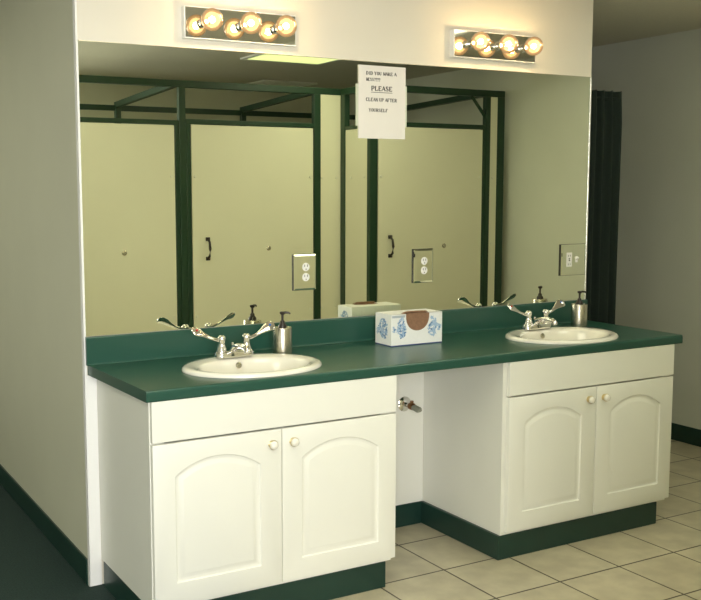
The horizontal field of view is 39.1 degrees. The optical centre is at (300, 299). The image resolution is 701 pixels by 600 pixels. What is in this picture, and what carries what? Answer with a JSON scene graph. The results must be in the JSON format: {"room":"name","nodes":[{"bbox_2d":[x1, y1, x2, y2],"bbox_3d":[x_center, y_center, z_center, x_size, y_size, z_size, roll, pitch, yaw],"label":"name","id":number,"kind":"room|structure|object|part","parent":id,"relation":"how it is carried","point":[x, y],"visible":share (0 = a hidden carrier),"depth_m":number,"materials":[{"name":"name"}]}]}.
{"room":"public restroom","nodes":[
{"label":"public restroom","id":0,"kind":"room"},
{"bbox_2d":[0,0,592,583],"bbox_3d":[-0.435,-0.315,5.468,2.484,2.370,3.000,-4,7,-29],"label":"wall","id":1,"kind":"structure","parent":0,"point":[42,448],"depth_m":4.07,"materials":[{"name":"beige paint"}]},
{"bbox_2d":[0,464,87,584],"bbox_3d":[-1.525,0.882,4.999,0.008,0.100,2.984,-4,7,-29],"label":"baseboard","id":2,"kind":"structure","parent":1,"relation":"attached to","point":[75,558],"depth_m":4.19,"materials":[{"name":"green plastic"}]},
{"bbox_2d":[72,0,101,586],"bbox_3d":[-0.778,-0.106,3.581,0.048,2.370,0.017,-4,7,-29],"label":"trim","id":3,"kind":"structure","parent":1,"relation":"attached to","point":[89,383],"depth_m":3.63,"materials":[{"name":"white wood"}]},
{"bbox_2d":[181,5,296,46],"bbox_3d":[-0.204,-1.036,3.711,0.470,0.117,0.144,-4,7,-29],"label":"vanity light","id":4,"kind":"object","parent":1,"relation":"attached to","point":[198,23],"visible":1,"depth_m":3.72,"materials":[{"name":"white metal"}]},
{"bbox_2d":[199,17,211,27],"bbox_3d":[-0.352,-1.032,3.657,0.040,0.040,0.036,-4,7,-29],"label":"socket","id":5,"kind":"object","parent":4,"relation":"attached to","point":[206,23],"depth_m":3.64,"materials":[{"name":"silver metal"}]},
{"bbox_3d":[-0.325,-1.026,3.609,0.082,0.082,0.084,-4,7,-29],"label":"bulb","id":6,"kind":"part","parent":4,"relation":"part of","materials":[{"name":"orange glass"}]},
{"bbox_2d":[238,20,249,30],"bbox_3d":[-0.214,-1.040,3.733,0.040,0.040,0.036,-4,7,-29],"label":"socket","id":7,"kind":"object","parent":4,"relation":"attached to","point":[243,25],"depth_m":3.72,"materials":[{"name":"silver metal"}]},
{"bbox_3d":[-0.187,-1.035,3.685,0.082,0.082,0.084,-4,7,-29],"label":"bulb","id":8,"kind":"part","parent":4,"relation":"part of","materials":[{"name":"orange glass"}]},
{"bbox_2d":[273,23,284,33],"bbox_3d":[-0.084,-1.049,3.805,0.040,0.040,0.036,-4,7,-29],"label":"socket","id":9,"kind":"object","parent":4,"relation":"attached to","point":[279,28],"depth_m":3.79,"materials":[{"name":"silver metal"}]},
{"bbox_3d":[-0.057,-1.043,3.757,0.082,0.082,0.084,-4,7,-29],"label":"bulb","id":10,"kind":"part","parent":4,"relation":"part of","materials":[{"name":"orange glass"}]},
{"bbox_2d":[78,40,591,335],"bbox_3d":[0.297,-0.461,4.130,2.476,1.056,0.008,-4,7,-29],"label":"wall mirror","id":11,"kind":"object","parent":1,"relation":"attached to","point":[204,172],"visible":1,"depth_m":3.97,"materials":[{"name":"white mirror"}]},
{"bbox_2d":[293,254,315,290],"bbox_3d":[0.015,-0.113,4.003,0.105,0.147,0.011,-4,7,-29],"label":"wall outlet","id":12,"kind":"object","parent":11,"relation":"attached to","point":[304,265],"visible":1,"depth_m":4.00,"materials":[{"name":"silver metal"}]},
{"bbox_2d":[302,273,309,280],"bbox_3d":[0.020,-0.093,4.004,0.034,0.034,0.004,-4,7,-29],"label":"receptacle","id":13,"kind":"object","parent":12,"relation":"attached to","point":[305,276],"depth_m":4.00,"materials":[{"name":"white plastic"}]},
{"bbox_2d":[302,263,309,270],"bbox_3d":[0.020,-0.134,3.999,0.034,0.034,0.004,-4,7,-29],"label":"receptacle","id":14,"kind":"object","parent":12,"relation":"attached to","point":[305,266],"depth_m":4.00,"materials":[{"name":"white plastic"}]},
{"bbox_2d":[356,64,406,138],"bbox_3d":[0.337,-0.823,4.109,0.253,0.298,0.002,-4,7,-29],"label":"paper sign","id":15,"kind":"object","parent":11,"relation":"attached to","point":[381,91],"visible":1,"depth_m":4.11,"materials":[{"name":"white paper"}]},
{"bbox_2d":[412,248,432,282],"bbox_3d":[0.531,-0.149,4.287,0.105,0.147,0.011,-4,7,-29],"label":"wall outlet","id":16,"kind":"object","parent":11,"relation":"attached to","point":[422,259],"visible":1,"depth_m":4.28,"materials":[{"name":"silver metal"}]},
{"bbox_2d":[421,266,426,273],"bbox_3d":[0.536,-0.129,4.288,0.034,0.034,0.004,-4,7,-29],"label":"receptacle","id":17,"kind":"object","parent":16,"relation":"attached to","point":[423,268],"depth_m":4.29,"materials":[{"name":"white plastic"}]},
{"bbox_2d":[421,257,426,264],"bbox_3d":[0.536,-0.170,4.283,0.034,0.034,0.004,-4,7,-29],"label":"receptacle","id":18,"kind":"object","parent":16,"relation":"attached to","point":[423,259],"depth_m":4.28,"materials":[{"name":"white plastic"}]},
{"bbox_2d":[559,244,584,275],"bbox_3d":[1.302,-0.192,4.705,0.157,0.149,0.024,-4,7,-29],"label":"switch plate","id":19,"kind":"object","parent":11,"relation":"attached to","point":[572,256],"visible":1,"depth_m":4.70,"materials":[{"name":"silver metal"}]},
{"bbox_2d":[566,252,571,266],"bbox_3d":[1.276,-0.192,4.695,0.036,0.068,0.004,-4,7,-29],"label":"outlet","id":20,"kind":"object","parent":19,"relation":"attached to","point":[568,254],"depth_m":4.69,"materials":[{"name":"white plastic"}]},
{"bbox_2d":[85,299,587,365],"bbox_3d":[0.303,0.119,4.182,2.477,0.104,0.020,-4,7,-29],"label":"backsplash","id":21,"kind":"structure","parent":1,"relation":"attached to","point":[147,346],"depth_m":4.00,"materials":[{"name":"green laminate"}]},
{"bbox_2d":[450,29,542,63],"bbox_3d":[0.880,-1.113,4.307,0.464,0.117,0.144,-4,7,-29],"label":"vanity light","id":22,"kind":"object","parent":1,"relation":"attached to","point":[466,44],"visible":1,"depth_m":4.32,"materials":[{"name":"white metal"}]},
{"bbox_2d":[466,39,477,47],"bbox_3d":[0.740,-1.109,4.258,0.040,0.040,0.036,-4,7,-29],"label":"socket","id":23,"kind":"object","parent":22,"relation":"attached to","point":[470,43],"depth_m":4.25,"materials":[{"name":"silver metal"}]},
{"bbox_3d":[0.767,-1.104,4.210,0.082,0.082,0.084,-4,7,-29],"label":"bulb","id":24,"kind":"part","parent":22,"relation":"part of","materials":[{"name":"orange glass"}]},
{"bbox_2d":[494,41,505,50],"bbox_3d":[0.875,-1.118,4.332,0.040,0.040,0.036,-4,7,-29],"label":"socket","id":25,"kind":"object","parent":22,"relation":"attached to","point":[498,45],"depth_m":4.32,"materials":[{"name":"silver metal"}]},
{"bbox_3d":[0.902,-1.113,4.284,0.082,0.082,0.084,-4,7,-29],"label":"bulb","id":26,"kind":"part","parent":22,"relation":"part of","materials":[{"name":"orange glass"}]},
{"bbox_2d":[519,44,529,52],"bbox_3d":[1.000,-1.126,4.401,0.040,0.040,0.036,-4,7,-29],"label":"socket","id":27,"kind":"object","parent":22,"relation":"attached to","point":[523,48],"depth_m":4.39,"materials":[{"name":"silver metal"}]},
{"bbox_3d":[1.027,-1.121,4.353,0.082,0.082,0.084,-4,7,-29],"label":"bulb","id":28,"kind":"part","parent":22,"relation":"part of","materials":[{"name":"orange glass"}]},
{"bbox_2d":[586,89,621,323],"bbox_3d":[1.468,-0.107,5.059,0.423,1.915,0.043,-4,7,-29],"label":"curtain","id":29,"kind":"object","parent":1,"relation":"hanging from","point":[606,106],"visible":0.27,"depth_m":5.06,"materials":[{"name":"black fabric"}]},
{"bbox_3d":[1.455,-1.019,4.951,0.398,0.012,0.012,-4,7,-29],"label":"rod","id":30,"kind":"part","parent":29,"relation":"part of","materials":[{"name":"black metal"}]},
{"bbox_2d":[0,439,700,599],"bbox_3d":[-0.200,1.160,3.344,6.860,0.100,7.400,-4,7,-29],"label":"floor","id":31,"kind":"structure","parent":0,"point":[661,560],"depth_m":3.89,"materials":[{"name":"beige tile"}]},
{"bbox_2d":[97,375,396,599],"bbox_3d":[-0.193,0.674,3.640,0.946,0.803,0.591,-4,7,-29],"label":"vanity cabinet","id":32,"kind":"object","parent":31,"relation":"on","point":[287,493],"visible":1,"depth_m":3.40,"materials":[{"name":"white wood"}]},
{"bbox_3d":[-0.275,0.725,3.304,0.468,0.546,0.018,-4,7,-29],"label":"door","id":33,"kind":"part","parent":32,"relation":"part of","materials":[{"name":"white wood"}]},
{"bbox_3d":[-0.068,0.367,3.381,0.944,0.135,0.018,-4,7,-29],"label":"drawer","id":34,"kind":"part","parent":32,"relation":"part of","materials":[{"name":"white wood"}]},
{"bbox_3d":[-0.092,0.494,3.353,0.034,0.034,0.030,-4,7,-29],"label":"knob","id":35,"kind":"part","parent":32,"relation":"part of","materials":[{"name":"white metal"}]},
{"bbox_3d":[-0.021,0.489,3.392,0.034,0.034,0.030,-4,7,-29],"label":"knob","id":36,"kind":"part","parent":32,"relation":"part of","materials":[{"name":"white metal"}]},
{"bbox_3d":[0.140,0.699,3.532,0.472,0.546,0.018,-4,7,-29],"label":"door","id":37,"kind":"part","parent":32,"relation":"part of","materials":[{"name":"white wood"}]},
{"bbox_2d":[85,299,682,402],"bbox_3d":[0.441,0.162,3.956,2.497,0.142,0.569,-4,7,-29],"label":"countertop","id":38,"kind":"structure","parent":32,"relation":"on","point":[147,366],"depth_m":3.82,"materials":[{"name":"green laminate"}]},
{"bbox_2d":[192,321,274,358],"bbox_3d":[-0.226,0.155,3.644,0.340,0.120,0.151,-4,7,-29],"label":"faucet","id":39,"kind":"object","parent":38,"relation":"on","point":[243,349],"visible":1,"depth_m":3.66,"materials":[{"name":"silver metal"}]},
{"bbox_3d":[-0.346,0.129,3.631,0.120,0.065,0.029,-4,7,-29],"label":"blade","id":40,"kind":"part","parent":39,"relation":"part of","materials":[{"name":"silver metal"}]},
{"bbox_3d":[-0.295,0.166,3.664,0.040,0.071,0.040,-4,7,-29],"label":"handle","id":41,"kind":"part","parent":39,"relation":"part of","materials":[{"name":"silver metal"}]},
{"bbox_3d":[-0.250,0.199,3.693,0.156,0.024,0.052,-4,7,-29],"label":"plate","id":42,"kind":"part","parent":39,"relation":"part of","materials":[{"name":"silver metal"}]},
{"bbox_3d":[-0.224,0.180,3.644,0.031,0.045,0.143,-4,7,-29],"label":"spout","id":43,"kind":"part","parent":39,"relation":"part of","materials":[{"name":"silver metal"}]},
{"bbox_3d":[-0.205,0.161,3.713,0.040,0.071,0.040,-4,7,-29],"label":"handle","id":44,"kind":"part","parent":39,"relation":"part of","materials":[{"name":"silver metal"}]},
{"bbox_3d":[-0.154,0.117,3.737,0.120,0.065,0.029,-4,7,-29],"label":"blade","id":45,"kind":"part","parent":39,"relation":"part of","materials":[{"name":"silver metal"}]},
{"bbox_2d":[181,353,321,377],"bbox_3d":[-0.174,0.303,3.563,0.525,0.156,0.415,-4,7,-29],"label":"sink","id":46,"kind":"object","parent":38,"relation":"in","point":[262,365],"visible":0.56,"depth_m":3.64,"materials":[{"name":"white ceramic"}]},
{"bbox_2d":[273,311,291,353],"bbox_3d":[-0.072,0.126,3.835,0.074,0.167,0.074,-4,7,-29],"label":"soap dispenser","id":47,"kind":"object","parent":38,"relation":"on","point":[282,333],"visible":0.94,"depth_m":3.81,"materials":[{"name":"silver metal"}]},
{"bbox_2d":[273,326,291,353],"bbox_3d":[-0.072,0.157,3.838,0.074,0.106,0.074,-4,7,-29],"label":"bottle","id":48,"kind":"object","parent":47,"relation":"attached to","point":[282,335],"depth_m":3.81,"materials":[{"name":"silver metal"}]},
{"bbox_2d":[375,308,441,346],"bbox_3d":[0.449,0.114,4.103,0.257,0.131,0.117,-4,7,-29],"label":"carton","id":49,"kind":"object","parent":38,"relation":"on","point":[392,329],"visible":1,"depth_m":4.05,"materials":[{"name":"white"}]},
{"bbox_2d":[401,310,428,329],"bbox_3d":[0.449,0.108,4.102,0.247,0.138,0.110,-4,7,-29],"label":"paper towels","id":50,"kind":"object","parent":49,"relation":"in","point":[416,320],"visible":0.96,"depth_m":4.05,"materials":[{"name":"brown paper"}]},
{"bbox_2d":[508,299,564,329],"bbox_3d":[1.080,0.072,4.366,0.340,0.120,0.151,-4,7,-29],"label":"faucet","id":51,"kind":"object","parent":38,"relation":"on","point":[544,322],"visible":1,"depth_m":4.38,"materials":[{"name":"silver metal"}]},
{"bbox_3d":[0.960,0.046,4.353,0.120,0.065,0.029,-4,7,-29],"label":"blade","id":52,"kind":"part","parent":51,"relation":"part of","materials":[{"name":"silver metal"}]},
{"bbox_3d":[1.012,0.083,4.386,0.040,0.071,0.040,-4,7,-29],"label":"handle","id":53,"kind":"part","parent":51,"relation":"part of","materials":[{"name":"silver metal"}]},
{"bbox_3d":[1.056,0.115,4.415,0.156,0.024,0.052,-4,7,-29],"label":"plate","id":54,"kind":"part","parent":51,"relation":"part of","materials":[{"name":"silver metal"}]},
{"bbox_3d":[1.082,0.096,4.365,0.031,0.045,0.143,-4,7,-29],"label":"spout","id":55,"kind":"part","parent":51,"relation":"part of","materials":[{"name":"silver metal"}]},
{"bbox_3d":[1.101,0.077,4.435,0.040,0.071,0.040,-4,7,-29],"label":"handle","id":56,"kind":"part","parent":51,"relation":"part of","materials":[{"name":"silver metal"}]},
{"bbox_3d":[1.148,0.033,4.466,0.120,0.065,0.029,-4,7,-31],"label":"blade","id":57,"kind":"part","parent":51,"relation":"part of","materials":[{"name":"silver metal"}]},
{"bbox_2d":[505,327,618,343],"bbox_3d":[1.130,0.221,4.277,0.525,0.156,0.415,-4,7,-29],"label":"sink","id":58,"kind":"object","parent":38,"relation":"in","point":[554,335],"visible":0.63,"depth_m":4.36,"materials":[{"name":"white ceramic"}]},
{"bbox_2d":[571,291,587,326],"bbox_3d":[1.295,0.039,4.588,0.074,0.167,0.074,-4,7,-29],"label":"soap dispenser","id":59,"kind":"object","parent":38,"relation":"on","point":[578,309],"visible":0.99,"depth_m":4.56,"materials":[{"name":"silver metal"}]},
{"bbox_2d":[571,303,587,326],"bbox_3d":[1.295,0.070,4.591,0.074,0.106,0.074,-4,7,-29],"label":"bottle","id":60,"kind":"object","parent":59,"relation":"attached to","point":[578,310],"depth_m":4.56,"materials":[{"name":"silver metal"}]},
{"bbox_2d":[421,344,674,559],"bbox_3d":[1.083,0.592,4.342,0.959,0.803,0.591,-4,7,-29],"label":"vanity cabinet","id":61,"kind":"object","parent":31,"relation":"on","point":[528,456],"visible":0.99,"depth_m":4.09,"materials":[{"name":"white wood"}]},
{"bbox_3d":[1.019,0.643,4.017,0.468,0.546,0.018,-4,7,-29],"label":"door","id":62,"kind":"part","parent":61,"relation":"part of","materials":[{"name":"white wood"}]},
{"bbox_3d":[1.220,0.285,4.090,0.928,0.135,0.018,-4,7,-29],"label":"drawer","id":63,"kind":"part","parent":61,"relation":"part of","materials":[{"name":"white wood"}]},
{"bbox_3d":[1.198,0.412,4.064,0.034,0.034,0.030,-4,7,-29],"label":"knob","id":64,"kind":"part","parent":61,"relation":"part of","materials":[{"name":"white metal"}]},
{"bbox_3d":[1.273,0.407,4.105,0.034,0.034,0.030,-4,7,-29],"label":"knob","id":65,"kind":"part","parent":61,"relation":"part of","materials":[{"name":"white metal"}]},
{"bbox_3d":[1.427,0.617,4.241,0.457,0.546,0.018,-4,7,-29],"label":"door","id":66,"kind":"part","parent":61,"relation":"part of","materials":[{"name":"white wood"}]},
{"bbox_2d":[392,372,423,505],"bbox_3d":[0.308,0.607,4.242,0.516,0.800,0.026,-4,7,-29],"label":"wall","id":67,"kind":"structure","parent":0,"point":[409,423],"depth_m":4.32,"materials":[{"name":"white paint"}]},
{"bbox_2d":[395,501,420,527],"bbox_3d":[0.312,0.957,4.264,0.519,0.100,0.006,-4,7,-29],"label":"baseboard","id":68,"kind":"structure","parent":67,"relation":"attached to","point":[407,514],"depth_m":4.35,"materials":[{"name":"green plastic"}]},
{"bbox_2d":[398,396,421,412],"bbox_3d":[0.477,0.457,4.238,0.068,0.068,0.119,-4,7,-29],"label":"supply valve","id":69,"kind":"object","parent":67,"relation":"attached to","point":[404,403],"visible":1,"depth_m":4.27,"materials":[{"name":"silver metal"}]},
{"bbox_3d":[0.494,0.465,4.208,0.034,0.029,0.049,-4,7,-29],"label":"oval handle","id":70,"kind":"part","parent":69,"relation":"part of","materials":[{"name":"grey plastic"}]},
{"bbox_2d":[591,28,700,429],"bbox_3d":[2.752,-0.256,4.837,0.100,2.370,7.400,-4,7,-29],"label":"wall","id":71,"kind":"structure","parent":0,"point":[658,280],"depth_m":5.81,"materials":[{"name":"paint"}]},
{"bbox_2d":[671,422,700,446],"bbox_3d":[2.636,0.861,5.066,0.008,0.100,6.900,-4,7,-29],"label":"baseboard","id":72,"kind":"structure","parent":71,"relation":"attached to","point":[685,434],"depth_m":5.75,"materials":[{"name":"green plastic"}]},
{"bbox_2d":[592,0,700,46],"bbox_3d":[-0.208,-1.295,3.074,6.860,0.100,7.400,-4,7,-29],"label":"ceiling","id":73,"kind":"structure","parent":0,"point":[614,21],"depth_m":5.20,"materials":[{"name":"paint"}]}
]}

